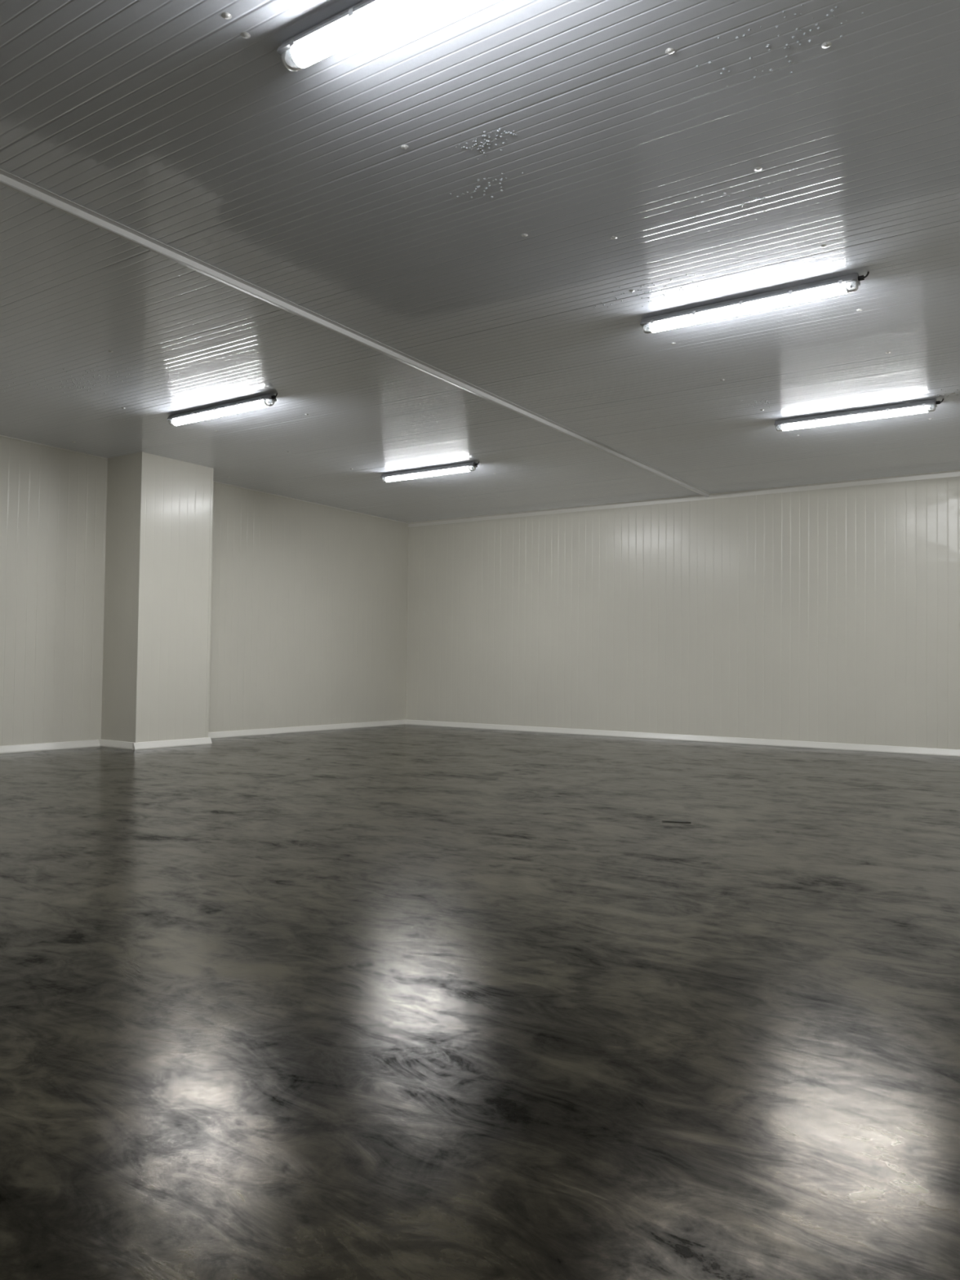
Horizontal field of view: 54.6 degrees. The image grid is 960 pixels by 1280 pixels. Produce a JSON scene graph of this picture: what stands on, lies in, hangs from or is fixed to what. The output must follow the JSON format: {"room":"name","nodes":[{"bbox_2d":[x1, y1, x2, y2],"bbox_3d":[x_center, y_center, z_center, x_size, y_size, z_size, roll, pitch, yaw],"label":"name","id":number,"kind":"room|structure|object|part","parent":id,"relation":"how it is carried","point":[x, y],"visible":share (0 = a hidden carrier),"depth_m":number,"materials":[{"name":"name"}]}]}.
{"room":"empty cold storage","nodes":[
{"label":"empty cold storage","id":0,"kind":"room"},
{"bbox_2d":[0,436,408,746],"bbox_3d":[-5.182,-0.468,8.017,0.100,3.027,14.480,0,-2,34],"label":"wall","id":1,"kind":"structure","parent":0,"point":[308,600],"depth_m":11.23,"materials":[{"name":"white metal"}]},
{"bbox_2d":[0,739,99,753],"bbox_3d":[-6.576,0.932,5.811,0.036,0.070,9.349,0,-2,34],"label":"baseboard","id":2,"kind":"structure","parent":1,"relation":"attached to","point":[93,743],"depth_m":9.22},
{"bbox_2d":[0,435,107,459],"bbox_3d":[-6.542,-2.053,5.909,0.013,0.012,9.369,0,-2,34],"label":"trim","id":3,"kind":"structure","parent":1,"relation":"attached to","point":[0,435],"depth_m":9.27,"materials":[{"name":"white metal"}]},
{"bbox_2d":[208,719,405,738],"bbox_3d":[-2.264,1.165,12.216,0.035,0.070,4.160,0,-2,34],"label":"baseboard","id":4,"kind":"structure","parent":1,"relation":"attached to","point":[356,725],"depth_m":12.11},
{"bbox_2d":[213,480,408,524],"bbox_3d":[-2.241,-1.819,12.297,0.013,0.012,4.180,0,-2,34],"label":"trim","id":5,"kind":"structure","parent":1,"relation":"attached to","point":[213,481],"depth_m":12.20,"materials":[{"name":"white metal"}]},
{"bbox_2d":[0,724,959,1279],"bbox_3d":[-1.278,1.080,5.332,9.560,0.120,14.680,0,-2,34],"label":"floor","id":6,"kind":"structure","parent":0,"point":[406,1002],"depth_m":2.40,"materials":[{"name":"concrete"}]},
{"bbox_2d":[99,451,213,750],"bbox_3d":[-3.436,-0.392,9.968,0.616,3.027,0.981,0,-2,34],"label":"column","id":7,"kind":"structure","parent":6,"relation":"on","point":[158,542],"depth_m":9.69,"materials":[{"name":"white metal"}]},
{"bbox_3d":[-3.733,1.072,9.544,0.581,0.070,0.035,0,-2,34],"label":"skirting","id":8,"kind":"part","parent":7,"relation":"part of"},
{"bbox_3d":[-3.711,-0.405,9.628,0.541,3.027,0.040,0,-2,34],"label":"panel","id":9,"kind":"part","parent":7,"relation":"part of","materials":[{"name":"white metal"}]},
{"bbox_3d":[-3.467,-0.436,9.457,0.030,2.967,0.030,0,-2,34],"label":"corner trim","id":10,"kind":"part","parent":7,"relation":"part of","materials":[{"name":"white metal"}]},
{"bbox_3d":[-3.226,-0.393,9.827,0.040,3.027,0.911,0,-2,34],"label":"panel","id":11,"kind":"part","parent":7,"relation":"part of","materials":[{"name":"white metal"}]},
{"bbox_3d":[-3.214,1.085,9.765,0.035,0.070,0.971,0,-2,34],"label":"skirting","id":12,"kind":"part","parent":7,"relation":"part of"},
{"bbox_3d":[-2.973,-0.409,10.191,0.030,2.967,0.030,0,-2,34],"label":"corner trim","id":13,"kind":"part","parent":7,"relation":"part of","materials":[{"name":"white metal"}]},
{"bbox_2d":[662,820,691,822],"bbox_3d":[1.137,1.049,5.377,0.166,0.004,0.039,0,-2,16],"label":"scrap","id":14,"kind":"object","parent":6,"relation":"on","point":[662,820],"visible":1,"depth_m":5.36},
{"bbox_2d":[0,0,959,522],"bbox_3d":[-1.238,-2.053,5.420,9.360,0.106,14.480,0,-2,34],"label":"ceiling","id":15,"kind":"structure","parent":0,"point":[325,187],"depth_m":4.66,"materials":[{"name":"metal"}]},
{"bbox_2d":[35,362,128,396],"bbox_3d":[-3.007,-1.979,7.104,1.052,0.004,0.486,-1,-2,44],"label":"water droplets","id":16,"kind":"object","parent":15,"relation":"attached to","point":[85,362],"visible":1,"depth_m":7.08},
{"bbox_2d":[166,392,277,426],"bbox_3d":[-2.147,-1.907,7.726,1.307,0.090,0.112,0,-2,34],"label":"light","id":17,"kind":"object","parent":15,"relation":"attached to","point":[267,400],"visible":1,"depth_m":7.67,"materials":[{"name":"white plastic"}]},
{"bbox_2d":[172,400,266,425],"bbox_3d":[-2.170,-1.884,7.741,1.130,0.044,0.078,0,-2,34],"label":"diffuser","id":18,"kind":"object","parent":17,"relation":"attached to","point":[245,405],"depth_m":7.70,"materials":[{"name":"white plastic"}]},
{"bbox_2d":[0,168,711,497],"bbox_3d":[-1.242,-1.989,5.408,0.106,0.034,14.460,0,-2,34],"label":"trim","id":19,"kind":"structure","parent":15,"relation":"attached to","point":[7,180],"depth_m":5.43,"materials":[{"name":"plastic"}]},
{"bbox_2d":[276,0,444,71],"bbox_3d":[-0.129,-2.018,2.862,1.307,0.090,0.112,0,-2,34],"label":"light","id":20,"kind":"object","parent":15,"relation":"attached to","point":[362,20],"visible":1,"depth_m":3.04,"materials":[{"name":"white plastic"}]},
{"bbox_2d":[380,461,479,482],"bbox_3d":[-0.550,-1.821,10.098,1.307,0.090,0.112,0,-2,34],"label":"light","id":21,"kind":"object","parent":15,"relation":"attached to","point":[471,466],"visible":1,"depth_m":10.05,"materials":[{"name":"white plastic"}]},
{"bbox_2d":[385,466,469,481],"bbox_3d":[-0.573,-1.798,10.112,1.130,0.044,0.078,0,-2,34],"label":"diffuser","id":22,"kind":"object","parent":21,"relation":"attached to","point":[442,470],"depth_m":10.08,"materials":[{"name":"white plastic"}]},
{"bbox_2d":[449,173,523,197],"bbox_3d":[0.045,-2.023,4.147,0.160,0.004,0.362,2,-2,-45],"label":"water droplets","id":23,"kind":"object","parent":15,"relation":"attached to","point":[501,180],"visible":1,"depth_m":4.15},
{"bbox_2d":[458,128,516,159],"bbox_3d":[0.028,-2.033,3.792,0.264,0.004,0.192,0,-2,34],"label":"water droplets","id":24,"kind":"object","parent":15,"relation":"attached to","point":[509,132],"visible":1,"depth_m":3.79},
{"bbox_2d":[594,274,742,307],"bbox_3d":[1.020,-1.979,5.276,0.845,0.004,0.350,0,-2,29],"label":"water droplets","id":25,"kind":"object","parent":15,"relation":"attached to","point":[686,274],"visible":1,"depth_m":5.28},
{"bbox_2d":[688,188,782,220],"bbox_3d":[1.138,-2.005,4.302,0.510,0.004,0.259,0,-2,22],"label":"water droplets","id":26,"kind":"object","parent":15,"relation":"attached to","point":[781,188],"visible":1,"depth_m":4.25},
{"bbox_2d":[696,34,792,78],"bbox_3d":[0.958,-2.037,3.261,0.349,0.004,0.213,1,-2,-14],"label":"water droplets","id":27,"kind":"object","parent":15,"relation":"attached to","point":[744,35],"visible":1,"depth_m":3.32},
{"bbox_2d":[640,271,869,333],"bbox_3d":[1.545,-1.927,5.350,1.307,0.090,0.112,0,-2,34],"label":"light","id":28,"kind":"object","parent":15,"relation":"attached to","point":[820,289],"visible":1,"depth_m":5.30,"materials":[{"name":"white plastic"}]},
{"bbox_2d":[649,282,846,333],"bbox_3d":[1.522,-1.904,5.364,1.130,0.044,0.078,0,-2,34],"label":"diffuser","id":29,"kind":"object","parent":28,"relation":"attached to","point":[823,290],"depth_m":5.31,"materials":[{"name":"white plastic"}]},
{"bbox_2d":[708,4,863,63],"bbox_3d":[1.048,-2.038,3.154,0.524,0.004,0.272,-1,-2,45],"label":"water droplets","id":30,"kind":"object","parent":15,"relation":"attached to","point":[831,10],"visible":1,"depth_m":3.12},
{"bbox_2d":[774,398,943,431],"bbox_3d":[3.092,-1.843,7.646,1.307,0.090,0.112,0,-2,34],"label":"light","id":31,"kind":"object","parent":15,"relation":"attached to","point":[928,406],"visible":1,"depth_m":7.60,"materials":[{"name":"white plastic"}]},
{"bbox_2d":[782,405,927,431],"bbox_3d":[3.069,-1.820,7.661,1.130,0.044,0.078,0,-2,34],"label":"diffuser","id":32,"kind":"object","parent":31,"relation":"attached to","point":[894,411],"depth_m":7.63,"materials":[{"name":"white plastic"}]},
{"bbox_2d":[406,475,959,749],"bbox_3d":[2.812,-0.272,11.420,9.360,3.027,0.100,0,-2,34],"label":"wall","id":33,"kind":"structure","parent":0,"point":[827,615],"depth_m":11.38,"materials":[{"name":"white metal"}]},
{"bbox_2d":[404,527,409,719],"bbox_3d":[-1.095,-0.255,13.977,0.022,2.897,0.022,0,-2,34],"label":"trim","id":34,"kind":"structure","parent":33,"relation":"attached to","point":[408,528],"depth_m":13.98,"materials":[{"name":"white metal"}]},
{"bbox_2d":[405,719,959,756],"bbox_3d":[2.756,1.204,11.322,9.360,0.070,0.036,0,-2,34],"label":"baseboard","id":35,"kind":"structure","parent":33,"relation":"attached to","point":[916,750],"depth_m":11.32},
{"bbox_2d":[407,469,959,527],"bbox_3d":[2.790,-1.757,11.401,9.360,0.060,0.046,0,-2,34],"label":"trim","id":36,"kind":"structure","parent":33,"relation":"attached to","point":[952,473],"depth_m":11.40,"materials":[{"name":"white metal"}]}
]}

